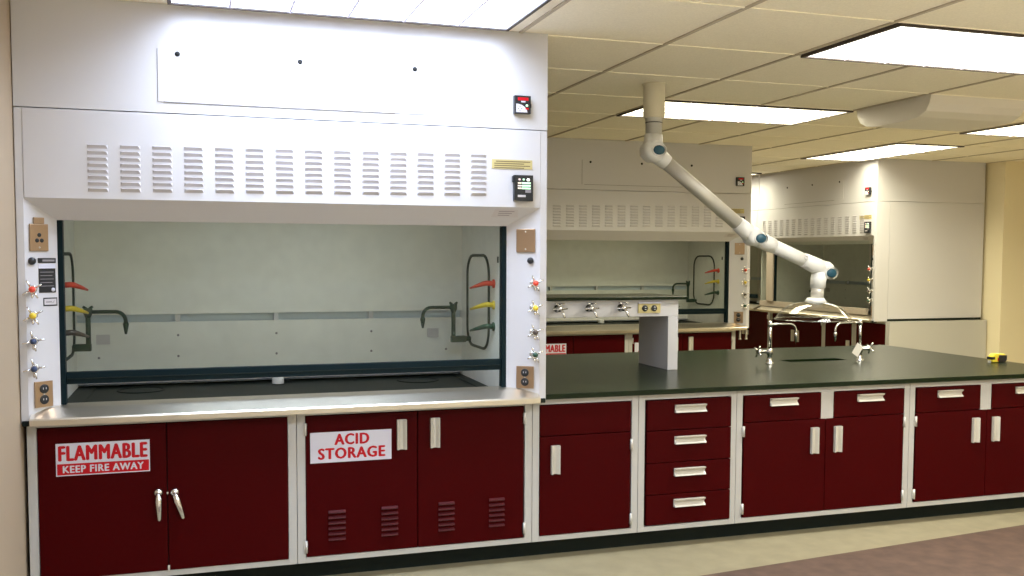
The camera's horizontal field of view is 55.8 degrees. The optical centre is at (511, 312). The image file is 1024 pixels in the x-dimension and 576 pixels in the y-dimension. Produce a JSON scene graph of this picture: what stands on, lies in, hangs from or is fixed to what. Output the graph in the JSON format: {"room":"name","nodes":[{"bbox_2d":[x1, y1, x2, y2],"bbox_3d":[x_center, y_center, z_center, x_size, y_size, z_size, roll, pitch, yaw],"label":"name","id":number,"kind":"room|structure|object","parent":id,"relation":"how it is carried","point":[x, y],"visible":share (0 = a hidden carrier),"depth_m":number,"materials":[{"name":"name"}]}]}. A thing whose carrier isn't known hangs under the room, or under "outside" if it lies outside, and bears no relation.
{"room":"chemistry laboratory","nodes":[
{"label":"chemistry laboratory","id":0,"kind":"room"},
{"bbox_2d":[0,0,29,575],"bbox_3d":[-2.465,-0.101,5.231,0.100,2.471,14.900,-1,4,-18],"label":"wall","id":1,"kind":"structure","parent":0,"point":[14,507],"depth_m":3.67,"materials":[{"name":"beige paint"}]},
{"bbox_2d":[121,0,1023,173],"bbox_3d":[3.303,-1.462,7.017,12.213,0.080,15.100,-1,4,-18],"label":"ceiling","id":2,"kind":"structure","parent":0,"point":[650,21],"depth_m":5.29,"materials":[{"name":"tile"}]},
{"bbox_2d":[167,0,550,30],"bbox_3d":[-0.603,-1.236,3.803,1.436,0.018,0.627,-1,4,-18],"label":"recessed light","id":3,"kind":"object","parent":2,"relation":"in","point":[499,15],"visible":1,"depth_m":3.96,"materials":[{"name":"white plastic"}]},
{"bbox_2d":[616,100,853,125],"bbox_3d":[1.559,-1.408,6.827,1.463,0.018,0.732,-1,4,-18],"label":"recessed light","id":4,"kind":"object","parent":2,"relation":"in","point":[674,109],"visible":0.86,"depth_m":6.80,"materials":[{"name":"white plastic"}]},
{"bbox_2d":[640,82,852,322],"bbox_3d":[1.459,-0.656,5.963,1.451,1.418,0.486,-1,4,-18],"label":"extraction arm","id":5,"kind":"object","parent":2,"relation":"hanging from","point":[652,150],"visible":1,"depth_m":5.86},
{"bbox_2d":[800,143,964,161],"bbox_3d":[3.547,-1.553,9.388,0.732,0.018,1.463,-1,4,-18],"label":"recessed light","id":6,"kind":"object","parent":2,"relation":"in","point":[897,149],"visible":1,"depth_m":9.30,"materials":[{"name":"white plastic"}]},
{"bbox_2d":[801,23,1023,74],"bbox_3d":[2.263,-1.281,4.752,1.463,0.018,0.732,-1,4,-18],"label":"recessed light","id":7,"kind":"object","parent":2,"relation":"in","point":[900,44],"visible":1,"depth_m":4.69,"materials":[{"name":"white plastic"}]},
{"bbox_2d":[857,94,1023,130],"bbox_3d":[2.857,-1.322,6.482,0.752,0.138,0.722,-1,4,-18],"label":"air diffuser","id":8,"kind":"object","parent":2,"relation":"attached to","point":[928,112],"visible":1,"depth_m":6.24,"materials":[{"name":"white plastic"}]},
{"bbox_2d":[960,123,1023,137],"bbox_3d":[4.458,-1.453,7.763,1.463,0.018,0.732,-1,4,-18],"label":"recessed light","id":9,"kind":"object","parent":2,"relation":"in","point":[1016,130],"visible":0.98,"depth_m":7.75,"materials":[{"name":"white plastic"}]},
{"bbox_2d":[325,508,1023,575],"bbox_3d":[3.293,1.045,7.167,12.213,0.001,15.100,-1,4,-18],"label":"floor","id":10,"kind":"structure","parent":0,"point":[987,543],"depth_m":4.71,"materials":[{"name":"beige tile"}]},
{"bbox_2d":[26,414,296,575],"bbox_3d":[-1.549,0.803,4.383,1.069,0.776,0.700,-1,4,-18],"label":"base cabinet","id":11,"kind":"object","parent":10,"relation":"on","point":[210,496],"visible":0.89,"depth_m":4.08,"materials":[{"name":"red metal"}]},
{"bbox_2d":[68,373,486,402],"bbox_3d":[-1.135,0.368,4.938,2.207,0.024,1.220,-1,4,-18],"label":"countertop","id":12,"kind":"structure","parent":11,"relation":"on","point":[454,380],"depth_m":4.79,"materials":[{"name":"black stone"}]},
{"bbox_2d":[116,386,165,393],"bbox_3d":[-1.789,0.371,4.668,0.223,0.004,0.223,-3,5,-44],"label":"sink","id":13,"kind":"object","parent":12,"relation":"in","point":[150,389],"depth_m":4.66,"materials":[{"name":"black rubber"}]},
{"bbox_2d":[10,0,547,426],"bbox_3d":[-1.102,-0.452,4.785,2.223,1.704,1.435,-1,4,-18],"label":"fume hood","id":14,"kind":"object","parent":12,"relation":"on","point":[202,194],"visible":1,"depth_m":4.27,"materials":[{"name":"white metal"}]},
{"bbox_2d":[29,217,48,250],"bbox_3d":[-1.891,-0.315,3.866,0.011,0.134,0.078,2,4,32],"label":"outlet plate","id":15,"kind":"object","parent":14,"relation":"attached to","point":[38,226],"depth_m":3.86,"materials":[{"name":"brown metal"}]},
{"bbox_2d":[34,380,52,407],"bbox_3d":[-1.890,0.328,3.907,0.013,0.104,0.076,2,4,32],"label":"outlet plate","id":16,"kind":"object","parent":14,"relation":"attached to","point":[43,389],"depth_m":3.90,"materials":[{"name":"brown metal"}]},
{"bbox_2d":[72,306,128,351],"bbox_3d":[-1.943,0.072,4.569,0.250,0.214,0.040,-1,4,-18],"label":"gooseneck faucet","id":17,"kind":"object","parent":14,"relation":"on","point":[88,346],"depth_m":4.55,"materials":[{"name":"green"}]},
{"bbox_2d":[420,302,470,341],"bbox_3d":[-0.349,0.047,5.083,0.273,0.214,0.040,-1,4,-18],"label":"gooseneck faucet","id":18,"kind":"object","parent":14,"relation":"on","point":[453,307],"depth_m":5.09,"materials":[{"name":"green"}]},
{"bbox_2d":[513,95,530,114],"bbox_3d":[0.048,-0.947,4.405,0.081,0.080,0.029,-1,4,-18],"label":"switch","id":19,"kind":"object","parent":14,"relation":"attached to","point":[521,103],"depth_m":4.39,"materials":[{"name":"black plastic"}]},
{"bbox_2d":[512,175,532,201],"bbox_3d":[0.048,-0.571,4.427,0.096,0.118,0.025,-1,4,-18],"label":"monitor","id":20,"kind":"object","parent":14,"relation":"on","point":[522,185],"depth_m":4.42,"materials":[{"name":"black plastic"}]},
{"bbox_2d":[516,366,533,388],"bbox_3d":[0.061,0.301,4.534,0.084,0.104,0.013,1,4,16],"label":"outlet plate","id":21,"kind":"object","parent":14,"relation":"attached to","point":[524,374],"depth_m":4.53,"materials":[{"name":"brown metal"}]},
{"bbox_2d":[516,229,534,251],"bbox_3d":[0.064,-0.337,4.497,0.090,0.108,0.011,1,4,16],"label":"outlet plate","id":22,"kind":"object","parent":14,"relation":"attached to","point":[525,238],"depth_m":4.49,"materials":[{"name":"brown metal"}]},
{"bbox_2d":[397,377,438,382],"bbox_3d":[-0.495,0.351,5.086,0.223,0.004,0.223,-3,5,-44],"label":"sink","id":23,"kind":"object","parent":12,"relation":"in","point":[402,379],"depth_m":5.08,"materials":[{"name":"black rubber"}]},
{"bbox_2d":[296,404,531,575],"bbox_3d":[-0.523,0.787,4.724,1.093,0.776,0.682,-1,4,-18],"label":"base cabinet","id":24,"kind":"object","parent":10,"relation":"on","point":[384,489],"visible":0.84,"depth_m":4.41,"materials":[{"name":"red metal"}]},
{"bbox_2d":[526,396,637,555],"bbox_3d":[0.259,0.775,4.976,0.551,0.776,0.682,-1,4,-18],"label":"base cabinet","id":25,"kind":"object","parent":10,"relation":"on","point":[585,450],"visible":0.67,"depth_m":4.67,"materials":[{"name":"red metal"}]},
{"bbox_2d":[546,333,628,354],"bbox_3d":[0.445,0.543,8.857,1.069,0.776,0.700,-1,4,-18],"label":"base cabinet","id":26,"kind":"object","parent":10,"relation":"on","point":[600,342],"visible":0.17,"depth_m":8.58,"materials":[{"name":"red metal"}]},
{"bbox_2d":[546,320,702,325],"bbox_3d":[0.918,0.107,9.431,2.207,0.024,1.220,-1,4,-18],"label":"countertop","id":27,"kind":"structure","parent":26,"relation":"on","point":[679,321],"depth_m":9.40,"materials":[{"name":"black rubber"}]},
{"bbox_2d":[546,137,751,339],"bbox_3d":[0.953,-0.668,9.283,2.228,1.794,1.435,-1,4,-18],"label":"fume hood","id":28,"kind":"object","parent":27,"relation":"on","point":[618,222],"visible":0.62,"depth_m":8.85,"materials":[{"name":"white metal"}]},
{"bbox_2d":[672,281,696,301],"bbox_3d":[1.704,-0.213,9.577,0.273,0.214,0.040,-1,4,-18],"label":"gooseneck faucet","id":29,"kind":"object","parent":28,"relation":"on","point":[687,283],"depth_m":9.59,"materials":[{"name":"green"}]},
{"bbox_2d":[734,312,742,322],"bbox_3d":[2.114,0.041,9.027,0.084,0.104,0.013,1,4,16],"label":"outlet plate","id":30,"kind":"object","parent":28,"relation":"attached to","point":[738,316],"depth_m":9.02,"materials":[{"name":"brown metal"}]},
{"bbox_2d":[735,243,744,254],"bbox_3d":[2.117,-0.597,8.991,0.090,0.108,0.011,1,4,16],"label":"outlet plate","id":31,"kind":"object","parent":28,"relation":"attached to","point":[739,247],"depth_m":8.99,"materials":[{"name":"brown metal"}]},
{"bbox_2d":[736,177,744,185],"bbox_3d":[2.102,-1.208,8.898,0.081,0.080,0.029,-1,4,-18],"label":"switch","id":32,"kind":"object","parent":28,"relation":"attached to","point":[740,181],"depth_m":8.89,"materials":[{"name":"black"}]},
{"bbox_2d":[628,330,734,351],"bbox_3d":[1.471,0.527,9.198,1.093,0.776,0.682,-1,4,-18],"label":"base cabinet","id":33,"kind":"object","parent":10,"relation":"on","point":[688,340],"visible":0.09,"depth_m":8.93,"materials":[{"name":"red metal"}]},
{"bbox_2d":[630,391,736,545],"bbox_3d":[0.781,0.767,5.144,0.546,0.776,0.684,-1,4,-18],"label":"base cabinet","id":34,"kind":"object","parent":10,"relation":"on","point":[687,441],"visible":0.72,"depth_m":4.84,"materials":[{"name":"red metal"}]},
{"bbox_2d":[735,308,770,348],"bbox_3d":[3.383,0.318,12.826,0.682,0.776,1.081,-1,4,-18],"label":"base cabinet","id":35,"kind":"object","parent":10,"relation":"on","point":[758,332],"visible":0.11,"depth_m":12.50,"materials":[{"name":"red metal"}]},
{"bbox_2d":[771,312,823,347],"bbox_3d":[3.726,0.383,11.767,0.682,0.776,1.081,-1,4,-18],"label":"base cabinet","id":36,"kind":"object","parent":10,"relation":"on","point":[810,333],"visible":0.23,"depth_m":11.62,"materials":[{"name":"red metal"}]},
{"bbox_2d":[868,311,980,320],"bbox_3d":[4.177,0.004,11.380,1.220,0.024,2.207,-1,4,-18],"label":"countertop","id":37,"kind":"structure","parent":36,"relation":"on","point":[969,318],"depth_m":10.33,"materials":[{"name":"black rubber"}]},
{"bbox_2d":[756,159,985,322],"bbox_3d":[4.071,-0.822,11.319,1.435,1.704,2.261,-1,4,-18],"label":"fume hood","id":38,"kind":"object","parent":37,"relation":"on","point":[903,238],"visible":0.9,"depth_m":10.38,"materials":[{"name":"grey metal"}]},
{"bbox_2d":[864,222,870,232],"bbox_3d":[3.727,-0.898,10.144,0.025,0.118,0.096,-1,4,-18],"label":"monitor","id":39,"kind":"object","parent":38,"relation":"on","point":[867,225],"depth_m":10.13,"materials":[{"name":"black"}]},
{"bbox_2d":[865,187,871,194],"bbox_3d":[3.729,-1.274,10.123,0.029,0.080,0.081,-1,4,-18],"label":"switch","id":40,"kind":"object","parent":38,"relation":"attached to","point":[868,190],"depth_m":10.10,"materials":[{"name":"black"}]},
{"bbox_2d":[726,383,909,536],"bbox_3d":[1.548,0.755,5.392,1.065,0.776,0.684,-1,4,-18],"label":"base cabinet","id":41,"kind":"object","parent":10,"relation":"on","point":[806,458],"visible":0.82,"depth_m":5.08,"materials":[{"name":"red metal"}]},
{"bbox_2d":[823,318,854,346],"bbox_3d":[3.975,0.430,10.997,0.682,0.776,0.540,-1,4,-18],"label":"base cabinet","id":42,"kind":"object","parent":10,"relation":"on","point":[845,332],"visible":0.07,"depth_m":10.88,"materials":[{"name":"red metal"}]},
{"bbox_2d":[854,320,934,345],"bbox_3d":[4.144,0.461,10.476,0.682,0.776,0.540,-1,4,-18],"label":"base cabinet","id":43,"kind":"object","parent":10,"relation":"on","point":[875,333],"visible":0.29,"depth_m":10.32,"materials":[{"name":"red metal"}]},
{"bbox_2d":[888,320,986,357],"bbox_3d":[4.531,0.472,10.302,1.263,0.778,0.020,-1,4,-18],"label":"end panel","id":44,"kind":"object","parent":10,"relation":"on","point":[958,337],"visible":0.49,"depth_m":10.30,"materials":[{"name":"white metal"}]},
{"bbox_2d":[896,378,1023,519],"bbox_3d":[2.569,0.739,5.721,1.081,0.776,0.684,-1,4,-18],"label":"base cabinet","id":45,"kind":"object","parent":10,"relation":"on","point":[966,438],"visible":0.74,"depth_m":5.37,"materials":[{"name":"red metal"}]},
{"bbox_2d":[546,345,1023,399],"bbox_3d":[1.456,0.417,5.875,3.284,0.213,1.710,-1,4,-18],"label":"countertop","id":46,"kind":"structure","parent":45,"relation":"on","point":[568,376],"depth_m":5.49,"materials":[{"name":"black stone"}]},
{"bbox_2d":[546,293,686,369],"bbox_3d":[0.420,0.113,5.550,1.094,0.423,0.504,-1,4,-18],"label":"shelf","id":47,"kind":"object","parent":46,"relation":"on","point":[657,314],"visible":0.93,"depth_m":5.51,"materials":[{"name":"white metal"}]},
{"bbox_2d":[552,303,567,317],"bbox_3d":[0.261,-0.013,5.282,0.082,0.080,0.080,1,4,16],"label":"tap","id":48,"kind":"object","parent":47,"relation":"on","point":[559,310],"depth_m":5.31,"materials":[{"name":"silver metal"}]},
{"bbox_2d":[585,303,598,317],"bbox_3d":[0.440,-0.016,5.340,0.082,0.080,0.080,1,4,16],"label":"tap","id":49,"kind":"object","parent":47,"relation":"on","point":[591,309],"depth_m":5.36,"materials":[{"name":"silver metal"}]},
{"bbox_2d":[616,302,630,316],"bbox_3d":[0.623,-0.019,5.399,0.082,0.080,0.080,1,4,16],"label":"tap","id":50,"kind":"object","parent":47,"relation":"on","point":[623,309],"depth_m":5.43,"materials":[{"name":"silver metal"}]},
{"bbox_2d":[638,302,660,312],"bbox_3d":[0.779,-0.030,5.478,0.140,0.061,0.016,-1,4,-18],"label":"outlet plate","id":51,"kind":"object","parent":47,"relation":"attached to","point":[643,307],"depth_m":5.48,"materials":[{"name":"gold metal"}]},
{"bbox_2d":[755,321,797,363],"bbox_3d":[1.627,0.178,5.921,0.282,0.260,0.074,-1,4,-18],"label":"faucet","id":52,"kind":"object","parent":46,"relation":"on","point":[769,351],"visible":1,"depth_m":5.90,"materials":[{"name":"silver metal"}]},
{"bbox_2d":[833,319,874,360],"bbox_3d":[2.145,0.170,6.088,0.282,0.260,0.074,-1,4,-18],"label":"faucet","id":53,"kind":"object","parent":46,"relation":"on","point":[868,348],"visible":0.98,"depth_m":6.09,"materials":[{"name":"silver metal"}]},
{"bbox_2d":[852,343,862,356],"bbox_3d":[2.162,0.230,6.074,0.084,0.092,0.028,-1,4,-18],"label":"paper tag","id":54,"kind":"object","parent":53,"relation":"hanging from","point":[858,347],"visible":1,"depth_m":6.06,"materials":[{"name":"beige paper"}]},
{"bbox_2d":[987,353,1006,362],"bbox_3d":[3.022,0.279,6.031,0.140,0.056,0.042,-1,4,-26],"label":"tape measure","id":55,"kind":"object","parent":46,"relation":"on","point":[993,357],"visible":1,"depth_m":6.01,"materials":[{"name":"yellow plastic"}]},
{"bbox_3d":[3.049,0.255,13.857,0.682,0.776,1.081,-1,4,-18],"label":"base cabinet","id":56,"kind":"object","parent":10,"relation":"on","visible":0},
{"bbox_2d":[749,301,760,308],"bbox_3d":[3.490,-0.125,13.499,1.220,0.024,2.207,-1,4,-18],"label":"countertop","id":57,"kind":"structure","parent":56,"relation":"on","point":[750,302],"depth_m":13.47,"materials":[{"name":"black rubber"}]},
{"bbox_2d":[749,175,766,309],"bbox_3d":[3.391,-0.950,13.421,1.433,1.704,2.223,-1,4,-18],"label":"fume hood","id":58,"kind":"object","parent":57,"relation":"on","point":[758,257],"visible":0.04,"depth_m":12.41,"materials":[{"name":"white metal"}]},
{"bbox_2d":[519,0,1023,175],"bbox_3d":[3.303,-1.419,7.019,11.996,0.007,14.900,-1,4,-18],"label":"grid","id":59,"kind":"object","parent":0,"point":[751,6],"depth_m":5.58,"materials":[{"name":"beige painted metal"}]},
{"bbox_2d":[935,161,1023,362],"bbox_3d":[5.995,-0.544,13.210,3.310,2.471,5.100,-1,4,-18],"label":"wall","id":60,"kind":"structure","parent":0,"point":[1002,300],"depth_m":10.34,"materials":[{"name":"beige paint"}]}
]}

